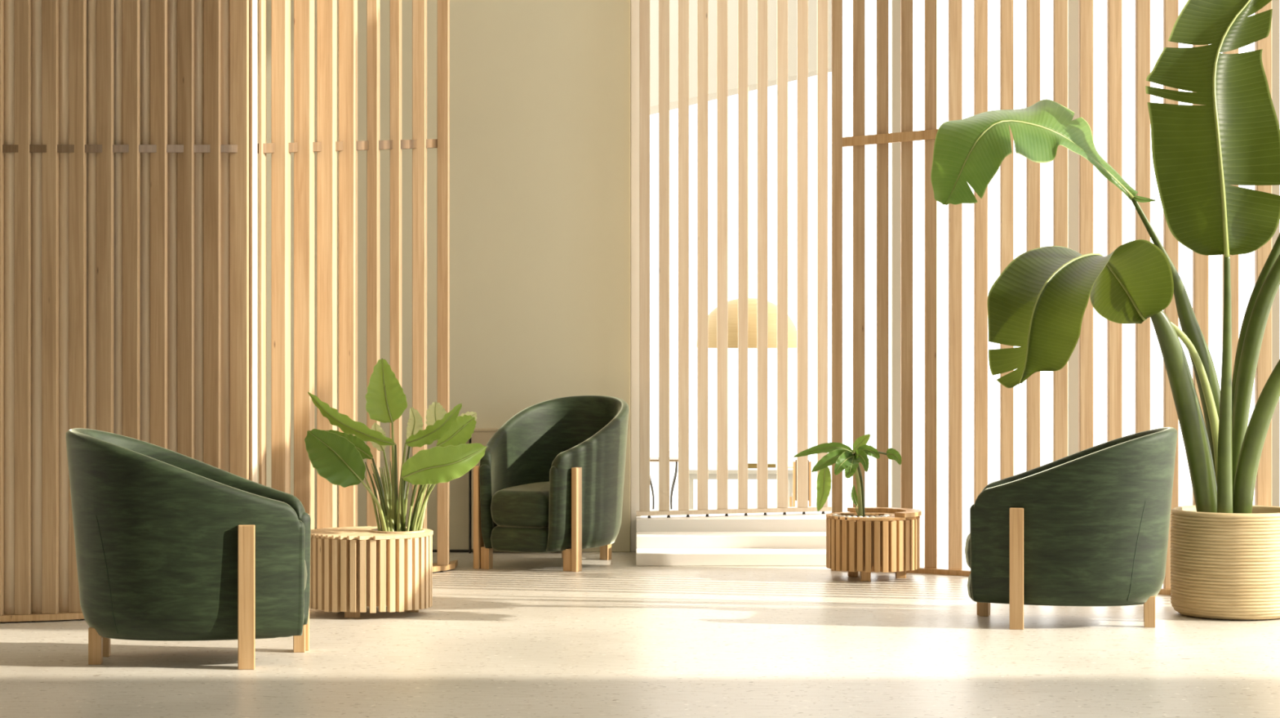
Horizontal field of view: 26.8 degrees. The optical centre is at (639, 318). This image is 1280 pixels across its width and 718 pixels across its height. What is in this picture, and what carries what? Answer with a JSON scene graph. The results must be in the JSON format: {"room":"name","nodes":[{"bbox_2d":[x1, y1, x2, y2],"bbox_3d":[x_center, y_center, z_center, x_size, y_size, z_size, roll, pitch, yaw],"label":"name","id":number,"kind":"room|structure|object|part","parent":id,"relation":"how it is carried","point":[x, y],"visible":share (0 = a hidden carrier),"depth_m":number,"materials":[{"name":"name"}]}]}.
{"room":"lobby","nodes":[
{"label":"lobby","id":0,"kind":"room"},
{"bbox_2d":[257,0,630,551],"bbox_3d":[-2.124,-1.420,13.784,4.152,5.200,0.400,0,0,0],"label":"wall","id":1,"kind":"structure","parent":0,"point":[540,90],"depth_m":13.58,"materials":[{"name":"beige paint"}]},
{"bbox_2d":[432,549,468,551],"bbox_3d":[-1.431,1.174,13.576,1.138,0.012,0.014,0,0,0],"label":"baseboard","id":2,"kind":"structure","parent":1,"relation":"attached to","point":[433,550],"depth_m":13.57,"materials":[{"name":"metal"}]},
{"bbox_2d":[630,0,640,551],"bbox_3d":[-0.021,-1.420,13.774,0.054,5.200,0.360,0,0,0],"label":"trim","id":3,"kind":"structure","parent":1,"relation":"attached to","point":[634,4],"depth_m":13.59,"materials":[{"name":"white paint"}]},
{"bbox_2d":[0,450,1279,717],"bbox_3d":[1.000,1.280,10.000,16.000,0.200,28.000,0,0,0],"label":"floor","id":4,"kind":"structure","parent":0,"point":[525,635],"depth_m":9.46,"materials":[{"name":"stone"}]},
{"bbox_2d":[66,427,311,669],"bbox_3d":[-1.566,0.780,9.310,0.828,0.800,0.605,0,0,-4],"label":"armchair","id":5,"kind":"object","parent":4,"relation":"on","point":[171,545],"visible":1,"depth_m":9.05,"materials":[{"name":"green fabric"}]},
{"bbox_3d":[-1.860,1.117,9.184,0.044,0.125,0.044,0,0,-4],"label":"leg","id":6,"kind":"part","parent":5,"relation":"part of","materials":[{"name":"brown wood"}]},
{"bbox_3d":[-1.875,1.117,9.393,0.044,0.125,0.044,0,0,-4],"label":"leg","id":7,"kind":"part","parent":5,"relation":"part of","materials":[{"name":"brown wood"}]},
{"bbox_3d":[-1.526,1.034,9.312,0.722,0.117,0.478,0,0,-4],"label":"seat","id":8,"kind":"part","parent":5,"relation":"part of","materials":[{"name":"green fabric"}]},
{"bbox_3d":[-1.324,0.938,9.044,0.056,0.485,0.028,0,0,-4],"label":"leg","id":9,"kind":"part","parent":5,"relation":"part of","materials":[{"name":"brown wood"}]},
{"bbox_2d":[304,559,307,589],"bbox_3d":[-1.520,0.880,9.313,0.730,0.194,0.474,0,0,-4],"label":"seat cushion","id":10,"kind":"object","parent":5,"relation":"on","point":[305,560],"depth_m":9.33,"materials":[{"name":"green fabric"}]},
{"bbox_3d":[-1.205,0.938,9.559,0.056,0.485,0.028,0,0,-4],"label":"leg","id":11,"kind":"part","parent":5,"relation":"part of","materials":[{"name":"brown wood"}]},
{"bbox_2d":[0,0,457,622],"bbox_3d":[-1.592,-0.970,11.476,0.514,4.300,2.999,0,0,38],"label":"slatted screen","id":12,"kind":"object","parent":4,"relation":"on","point":[129,147],"visible":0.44,"depth_m":10.81,"materials":[{"name":"brown wood"}]},
{"bbox_3d":[-2.080,-0.677,10.675,1.215,0.073,0.167,0,0,-34],"label":"rail","id":13,"kind":"part","parent":12,"relation":"part of","materials":[{"name":"brown wood"}]},
{"bbox_3d":[-1.599,1.162,11.481,0.495,0.024,2.999,0,0,38],"label":"board","id":14,"kind":"part","parent":12,"relation":"part of","materials":[{"name":"brown wood"}]},
{"bbox_3d":[-1.605,-0.985,11.115,0.034,4.270,0.034,0,0,32],"label":"corner post","id":15,"kind":"part","parent":12,"relation":"part of","materials":[{"name":"brown wood"}]},
{"bbox_3d":[-1.264,-0.759,11.847,0.013,0.151,1.555,0,0,25],"label":"rail","id":16,"kind":"part","parent":12,"relation":"part of","materials":[{"name":"brown wood"}]},
{"bbox_2d":[304,358,486,617],"bbox_3d":[-0.975,0.669,10.777,0.742,1.021,0.534,0,0,0],"label":"potted plant","id":17,"kind":"object","parent":4,"relation":"on","point":[389,564],"visible":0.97,"depth_m":10.63,"materials":[{"name":"green plant"}]},
{"bbox_3d":[-1.085,0.859,10.774,0.512,0.014,0.518,0,0,0],"label":"slatted lid","id":18,"kind":"part","parent":17,"relation":"part of","materials":[{"name":"brown wood"}]},
{"bbox_3d":[-1.076,0.747,10.815,0.016,0.261,0.188,0,0,-29],"label":"stem","id":19,"kind":"part","parent":17,"relation":"part of","materials":[{"name":"green plant"}]},
{"bbox_3d":[-1.056,0.724,10.716,0.080,0.305,0.027,0,0,0],"label":"stem","id":20,"kind":"part","parent":17,"relation":"part of","materials":[{"name":"green plant"}]},
{"bbox_3d":[-1.049,0.760,10.674,0.023,0.234,0.132,0,0,44],"label":"stem","id":21,"kind":"part","parent":17,"relation":"part of","materials":[{"name":"green plant"}]},
{"bbox_3d":[-1.050,0.731,10.831,0.075,0.291,0.068,0,0,0],"label":"stem","id":22,"kind":"part","parent":17,"relation":"part of","materials":[{"name":"green plant"}]},
{"bbox_3d":[-1.033,0.726,10.738,0.060,0.302,0.113,0,0,0],"label":"stem","id":23,"kind":"part","parent":17,"relation":"part of","materials":[{"name":"green plant"}]},
{"bbox_3d":[-1.051,0.721,10.826,0.070,0.311,0.102,0,0,0],"label":"stem","id":24,"kind":"part","parent":17,"relation":"part of","materials":[{"name":"green plant"}]},
{"bbox_3d":[-1.033,0.746,10.728,0.061,0.260,0.085,0,0,0],"label":"stem","id":25,"kind":"part","parent":17,"relation":"part of","materials":[{"name":"green plant"}]},
{"bbox_3d":[-1.030,0.731,10.740,0.058,0.290,0.107,0,0,0],"label":"stem","id":26,"kind":"part","parent":17,"relation":"part of","materials":[{"name":"green plant"}]},
{"bbox_3d":[-1.021,0.737,10.783,0.011,0.277,0.067,0,0,-45],"label":"stem","id":27,"kind":"part","parent":17,"relation":"part of","materials":[{"name":"green plant"}]},
{"bbox_3d":[-1.015,0.738,10.769,0.012,0.276,0.087,0,0,-27],"label":"stem","id":28,"kind":"part","parent":17,"relation":"part of","materials":[{"name":"green plant"}]},
{"bbox_3d":[-1.015,0.738,10.822,0.013,0.278,0.144,0,0,-15],"label":"stem","id":29,"kind":"part","parent":17,"relation":"part of","materials":[{"name":"green plant"}]},
{"bbox_3d":[-1.018,0.758,10.787,0.013,0.239,0.168,0,0,-13],"label":"stem","id":30,"kind":"part","parent":17,"relation":"part of","materials":[{"name":"green plant"}]},
{"bbox_3d":[-1.009,0.707,10.795,0.061,0.340,0.163,0,0,0],"label":"stem","id":31,"kind":"part","parent":17,"relation":"part of","materials":[{"name":"green plant"}]},
{"bbox_3d":[-0.992,0.725,10.811,0.010,0.301,0.036,0,0,-36],"label":"stem","id":32,"kind":"part","parent":17,"relation":"part of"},
{"bbox_3d":[-0.985,0.646,10.742,0.018,0.460,0.043,0,0,0],"label":"stem","id":33,"kind":"part","parent":17,"relation":"part of","materials":[{"name":"green plant"}]},
{"bbox_3d":[-0.974,0.688,10.720,0.018,0.376,0.097,0,0,0],"label":"stem","id":34,"kind":"part","parent":17,"relation":"part of","materials":[{"name":"green plant"}]},
{"bbox_3d":[-0.951,0.686,10.715,0.045,0.380,0.048,0,0,0],"label":"stem","id":35,"kind":"part","parent":17,"relation":"part of","materials":[{"name":"green plant"}]},
{"bbox_3d":[-0.943,0.753,10.694,0.018,0.248,0.126,0,0,0],"label":"stem","id":36,"kind":"part","parent":17,"relation":"part of","materials":[{"name":"green plant"}]},
{"bbox_3d":[-0.948,0.695,10.832,0.036,0.364,0.129,0,0,0],"label":"stem","id":37,"kind":"part","parent":17,"relation":"part of","materials":[{"name":"green plant"}]},
{"bbox_3d":[-0.933,0.746,10.731,0.010,0.260,0.048,0,0,-45],"label":"stem","id":38,"kind":"part","parent":17,"relation":"part of","materials":[{"name":"green plant"}]},
{"bbox_3d":[-0.904,0.723,10.752,0.063,0.308,0.101,0,0,0],"label":"stem","id":39,"kind":"part","parent":17,"relation":"part of","materials":[{"name":"green plant"}]},
{"bbox_3d":[-0.908,0.745,10.736,0.013,0.264,0.127,0,0,-24],"label":"stem","id":40,"kind":"part","parent":17,"relation":"part of","materials":[{"name":"green plant"}]},
{"bbox_3d":[-0.912,0.752,10.804,0.012,0.247,0.078,0,0,41],"label":"stem","id":41,"kind":"part","parent":17,"relation":"part of","materials":[{"name":"green plant"}]},
{"bbox_3d":[-0.885,0.740,10.741,0.078,0.272,0.010,0,0,0],"label":"stem","id":42,"kind":"part","parent":17,"relation":"part of","materials":[{"name":"green plant"}]},
{"bbox_3d":[-0.868,0.725,10.740,0.092,0.303,0.051,0,0,0],"label":"stem","id":43,"kind":"part","parent":17,"relation":"part of","materials":[{"name":"green plant"}]},
{"bbox_3d":[-0.875,0.745,10.752,0.111,0.264,0.013,0,0,42],"label":"stem","id":44,"kind":"part","parent":17,"relation":"part of","materials":[{"name":"green plant"}]},
{"bbox_3d":[-0.869,0.738,10.786,0.092,0.276,0.031,0,0,0],"label":"stem","id":45,"kind":"part","parent":17,"relation":"part of","materials":[{"name":"green plant"}]},
{"bbox_3d":[-0.823,0.690,10.867,0.150,0.377,0.179,0,0,0],"label":"stem","id":46,"kind":"part","parent":17,"relation":"part of","materials":[{"name":"green plant"}]},
{"bbox_3d":[-0.860,0.762,10.752,0.099,0.228,0.012,0,0,0],"label":"stem","id":47,"kind":"part","parent":17,"relation":"part of","materials":[{"name":"green plant"}]},
{"bbox_3d":[-0.864,0.754,10.834,0.113,0.246,0.012,0,0,-35],"label":"stem","id":48,"kind":"part","parent":17,"relation":"part of","materials":[{"name":"green plant"}]},
{"bbox_2d":[468,427,499,552],"bbox_3d":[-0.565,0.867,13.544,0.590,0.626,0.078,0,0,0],"label":"side table","id":49,"kind":"object","parent":4,"relation":"on","point":[481,435],"depth_m":13.51,"materials":[{"name":"metal"}]},
{"bbox_2d":[473,395,629,571],"bbox_3d":[-0.401,0.780,12.912,0.618,0.800,0.868,0,0,26],"label":"armchair","id":50,"kind":"object","parent":4,"relation":"on","point":[551,478],"visible":1,"depth_m":12.68,"materials":[{"name":"green fabric"}]},
{"bbox_3d":[-0.761,0.938,12.684,0.028,0.485,0.056,0,0,26],"label":"leg","id":51,"kind":"part","parent":50,"relation":"part of","materials":[{"name":"brown wood"}]},
{"bbox_2d":[490,480,549,527],"bbox_3d":[-0.422,0.880,12.869,0.474,0.194,0.763,0,0,26],"label":"seat cushion","id":52,"kind":"object","parent":50,"relation":"on","point":[513,504],"depth_m":12.54,"materials":[{"name":"green fabric"}]},
{"bbox_3d":[-0.419,1.034,12.875,0.478,0.117,0.755,0,0,26],"label":"seat","id":53,"kind":"part","parent":50,"relation":"part of","materials":[{"name":"green fabric"}]},
{"bbox_3d":[-0.295,0.938,12.540,0.028,0.485,0.056,0,0,26],"label":"leg","id":54,"kind":"part","parent":50,"relation":"part of","materials":[{"name":"brown wood"}]},
{"bbox_3d":[-0.168,1.117,13.151,0.044,0.125,0.044,0,0,26],"label":"leg","id":55,"kind":"part","parent":50,"relation":"part of","materials":[{"name":"brown wood"}]},
{"bbox_2d":[649,457,678,509],"bbox_3d":[0.120,0.968,14.523,0.172,0.424,0.230,0,0,0],"label":"stool","id":56,"kind":"object","parent":4,"relation":"on","point":[651,459],"visible":0.53,"depth_m":14.44,"materials":[{"name":"beige wood"}]},
{"bbox_3d":[0.058,0.974,14.438,0.040,0.412,0.010,0,0,0],"label":"leg","id":57,"kind":"part","parent":56,"relation":"part of","materials":[{"name":"metal"}]},
{"bbox_3d":[0.120,0.762,14.523,0.172,0.012,0.230,0,0,0],"label":"seat","id":58,"kind":"part","parent":56,"relation":"part of","materials":[{"name":"beige wood"}]},
{"bbox_3d":[0.183,0.974,14.607,0.040,0.412,0.010,0,0,0],"label":"leg","id":59,"kind":"part","parent":56,"relation":"part of","materials":[{"name":"metal"}]},
{"bbox_3d":[0.183,0.974,14.438,0.040,0.412,0.010,0,0,0],"label":"leg","id":60,"kind":"part","parent":56,"relation":"part of","materials":[{"name":"metal"}]},
{"bbox_2d":[635,509,844,565],"bbox_3d":[0.520,1.090,13.447,1.080,0.180,1.274,0,0,0],"label":"flight","id":61,"kind":"object","parent":4,"relation":"on","point":[775,538],"visible":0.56,"depth_m":13.10,"materials":[{"name":"white stone"}]},
{"bbox_2d":[635,0,831,517],"bbox_3d":[0.481,-1.060,13.631,1.073,4.120,0.062,0,0,-18],"label":"slatted screen","id":62,"kind":"object","parent":61,"relation":"on","point":[802,506],"visible":0.98,"depth_m":13.59,"materials":[{"name":"brown wood"}]},
{"bbox_3d":[0.481,0.976,13.632,1.073,0.022,0.059,0,0,-18],"label":"board","id":63,"kind":"part","parent":62,"relation":"part of","materials":[{"name":"brown wood"}]},
{"bbox_2d":[688,464,792,509],"bbox_3d":[0.575,1.017,15.425,0.627,0.326,0.500,0,0,0],"label":"table","id":64,"kind":"object","parent":4,"relation":"on","point":[732,468],"visible":0.27,"depth_m":15.21,"materials":[{"name":"white paint"}]},
{"bbox_3d":[0.291,1.029,15.227,0.024,0.302,0.024,0,0,0],"label":"leg","id":65,"kind":"part","parent":64,"relation":"part of","materials":[{"name":"white paint"}]},
{"bbox_2d":[747,462,756,467],"bbox_3d":[0.648,0.841,15.375,0.084,0.027,0.084,0,0,0],"label":"storage box","id":66,"kind":"object","parent":64,"relation":"on","point":[750,464],"visible":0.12,"depth_m":15.34,"materials":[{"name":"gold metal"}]},
{"bbox_3d":[0.648,0.830,15.375,0.084,0.005,0.084,0,0,0],"label":"lid","id":67,"kind":"part","parent":66,"relation":"part of","materials":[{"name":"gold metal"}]},
{"bbox_2d":[768,462,776,466],"bbox_3d":[0.753,0.844,15.425,0.054,0.021,0.054,0,0,0],"label":"storage box","id":68,"kind":"object","parent":64,"relation":"on","point":[770,464],"visible":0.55,"depth_m":15.40,"materials":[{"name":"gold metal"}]},
{"bbox_3d":[0.858,1.029,15.607,0.024,0.302,0.024,0,0,0],"label":"leg","id":69,"kind":"part","parent":64,"relation":"part of","materials":[{"name":"white paint"}]},
{"bbox_3d":[0.858,1.029,15.227,0.024,0.302,0.024,0,0,0],"label":"leg","id":70,"kind":"part","parent":64,"relation":"part of","materials":[{"name":"white paint"}]},
{"bbox_2d":[789,459,811,506],"bbox_3d":[0.871,0.970,14.617,0.098,0.420,0.360,0,0,0],"label":"chair","id":71,"kind":"object","parent":4,"relation":"on","point":[794,463],"visible":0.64,"depth_m":14.44,"materials":[{"name":"beige wood"}]},
{"bbox_3d":[0.828,1.080,14.787,0.012,0.200,0.018,0,0,0],"label":"leg","id":72,"kind":"part","parent":71,"relation":"part of","materials":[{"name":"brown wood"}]},
{"bbox_3d":[0.828,0.975,14.450,0.012,0.410,0.018,0,0,0],"label":"leg","id":73,"kind":"part","parent":71,"relation":"part of","materials":[{"name":"brown wood"}]},
{"bbox_3d":[0.871,0.870,14.447,0.074,0.220,0.020,0,0,0],"label":"backrest","id":74,"kind":"part","parent":71,"relation":"part of","materials":[{"name":"beige wood"}]},
{"bbox_3d":[0.914,0.975,14.450,0.012,0.410,0.018,0,0,0],"label":"leg","id":75,"kind":"part","parent":71,"relation":"part of","materials":[{"name":"brown wood"}]},
{"bbox_2d":[792,433,921,581],"bbox_3d":[1.029,0.852,12.181,0.517,0.656,0.440,0,0,-41],"label":"potted plant","id":76,"kind":"object","parent":4,"relation":"on","point":[862,538],"visible":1,"depth_m":12.07,"materials":[{"name":"wood"},{"name":"white pebbles"},{"name":"green leaf"}]},
{"bbox_3d":[0.987,0.766,12.177,0.048,0.298,0.015,0,0,0],"label":"stem","id":77,"kind":"part","parent":76,"relation":"part of","materials":[{"name":"green plant"}]},
{"bbox_3d":[0.993,0.766,12.183,0.056,0.299,0.022,0,0,-27],"label":"stem","id":78,"kind":"part","parent":76,"relation":"part of","materials":[{"name":"green plant"}]},
{"bbox_3d":[1.043,0.610,12.167,0.154,0.026,0.028,0,0,0],"label":"stem","id":79,"kind":"part","parent":76,"relation":"part of","materials":[{"name":"green plant"}]},
{"bbox_2d":[847,506,921,516],"bbox_3d":[1.156,0.881,12.267,0.209,0.018,0.439,0,0,-32],"label":"rim","id":80,"kind":"object","parent":76,"relation":"attached to","point":[854,511],"depth_m":12.27,"materials":[{"name":"brown wood"}]},
{"bbox_2d":[830,0,1271,595],"bbox_3d":[1.886,-0.970,11.850,2.533,4.300,0.303,0,0,43],"label":"slatted screen","id":81,"kind":"object","parent":4,"relation":"on","point":[1263,487],"visible":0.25,"depth_m":12.19,"materials":[{"name":"brown wood"}]},
{"bbox_3d":[1.183,-0.840,12.508,0.521,0.072,0.028,0,0,23],"label":"rail","id":82,"kind":"part","parent":81,"relation":"part of","materials":[{"name":"brown wood"}]},
{"bbox_3d":[1.876,1.168,11.840,2.533,0.024,0.276,0,0,43],"label":"board","id":83,"kind":"part","parent":81,"relation":"part of","materials":[{"name":"brown wood"}]},
{"bbox_2d":[964,426,1177,629],"bbox_3d":[1.671,0.800,10.436,0.824,0.760,0.588,0,0,10],"label":"armchair","id":84,"kind":"object","parent":4,"relation":"on","point":[1089,526],"visible":1,"depth_m":10.19,"materials":[{"name":"green fabric"}]},
{"bbox_2d":[964,533,970,568],"bbox_3d":[1.627,0.895,10.445,0.725,0.184,0.450,0,0,10],"label":"seat cushion","id":85,"kind":"object","parent":84,"relation":"on","point":[967,548],"depth_m":10.40,"materials":[{"name":"green fabric"}]},
{"bbox_3d":[1.369,0.950,10.706,0.053,0.461,0.027,0,0,10],"label":"leg","id":86,"kind":"part","parent":84,"relation":"part of","materials":[{"name":"brown wood"}]},
{"bbox_3d":[1.430,0.950,10.207,0.053,0.461,0.027,0,0,10],"label":"leg","id":87,"kind":"part","parent":84,"relation":"part of","materials":[{"name":"brown wood"}]},
{"bbox_3d":[1.633,1.041,10.444,0.717,0.111,0.454,0,0,10],"label":"seat","id":88,"kind":"part","parent":84,"relation":"part of","materials":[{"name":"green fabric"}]},
{"bbox_3d":[1.950,1.121,10.287,0.042,0.119,0.042,0,0,10],"label":"leg","id":89,"kind":"part","parent":84,"relation":"part of","materials":[{"name":"brown wood"}]},
{"bbox_2d":[930,0,1279,619],"bbox_3d":[2.100,-0.207,10.511,1.909,2.768,0.796,0,0,-13],"label":"banana plant","id":90,"kind":"object","parent":4,"relation":"on","point":[1224,553],"visible":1,"depth_m":10.50,"materials":[{"name":"green plant"}]},
{"bbox_3d":[2.150,0.179,10.727,0.463,1.334,0.086,0,0,-16],"label":"stem","id":91,"kind":"part","parent":90,"relation":"part of","materials":[{"name":"green plant"}]},
{"bbox_3d":[2.137,0.393,10.568,0.362,0.895,0.080,0,0,-29],"label":"stem","id":92,"kind":"part","parent":90,"relation":"part of","materials":[{"name":"green plant"}]},
{"bbox_3d":[2.174,0.418,10.601,0.344,0.837,0.039,0,0,-23],"label":"stem","id":93,"kind":"part","parent":90,"relation":"part of","materials":[{"name":"green plant"}]},
{"bbox_3d":[2.374,0.968,10.710,0.514,0.418,0.514,0,0,0],"label":"wicker pot","id":94,"kind":"part","parent":90,"relation":"part of","materials":[{"name":"beige wicker"}]},
{"bbox_3d":[2.298,0.291,10.527,0.066,1.077,0.122,0,0,0],"label":"stem","id":95,"kind":"part","parent":90,"relation":"part of","materials":[{"name":"green plant"}]},
{"bbox_3d":[2.504,0.169,10.789,0.318,1.356,0.068,0,0,7],"label":"stem","id":96,"kind":"part","parent":90,"relation":"part of","materials":[{"name":"green plant"}]},
{"bbox_3d":[2.497,0.193,10.659,0.347,1.295,0.068,0,0,18],"label":"stem","id":97,"kind":"part","parent":90,"relation":"part of","materials":[{"name":"green plant"}]},
{"bbox_3d":[2.510,0.396,10.546,0.399,0.893,0.097,0,0,25],"label":"stem","id":98,"kind":"part","parent":90,"relation":"part of","materials":[{"name":"green plant"}]},
{"bbox_2d":[649,0,831,115],"bbox_3d":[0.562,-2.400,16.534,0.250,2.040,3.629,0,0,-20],"label":"ceiling","id":99,"kind":"structure","parent":0,"point":[654,4],"depth_m":16.24,"materials":[{"name":"white paint"}]},
{"bbox_2d":[891,0,900,507],"bbox_3d":[1.328,-1.120,13.943,0.046,4.600,0.060,0,0,0],"label":"wooden slat","id":100,"kind":"structure","parent":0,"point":[895,4],"depth_m":13.91,"materials":[{"name":"brown wood"}]},
{"bbox_2d":[1067,0,1078,455],"bbox_3d":[2.164,-1.120,13.418,0.057,4.600,0.060,0,0,0],"label":"wooden slat","id":101,"kind":"structure","parent":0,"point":[1073,5],"depth_m":13.39,"materials":[{"name":"brown wood"}]},
{"bbox_2d":[1271,0,1279,506],"bbox_3d":[3.066,-1.120,13.024,0.056,4.600,0.060,0,0,0],"label":"window","id":102,"kind":"structure","parent":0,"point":[1275,3],"depth_m":12.99,"materials":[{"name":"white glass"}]},
{"bbox_3d":[0.800,-4.220,16.012,2.800,0.200,0.200,0,0,0],"label":"trim","id":103,"kind":"structure","parent":0,"visible":0},
{"bbox_2d":[728,298,737,347],"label":"dome pendant lamp","id":104,"kind":"object","parent":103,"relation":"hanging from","point":[732,304],"depth_m":15.76,"materials":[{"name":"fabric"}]},
{"bbox_3d":[0.644,0.027,16.012,0.618,0.297,0.618,0,0,0],"label":"lamp shade","id":105,"kind":"part","parent":104,"relation":"part of","materials":[{"name":"metal"}]},
{"bbox_2d":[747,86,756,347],"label":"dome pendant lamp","id":106,"kind":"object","parent":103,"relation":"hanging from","point":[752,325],"depth_m":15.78,"materials":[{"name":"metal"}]},
{"bbox_3d":[0.644,-2.116,16.012,0.007,4.008,0.007,0,0,22],"label":"cord","id":107,"kind":"part","parent":106,"relation":"part of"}
]}

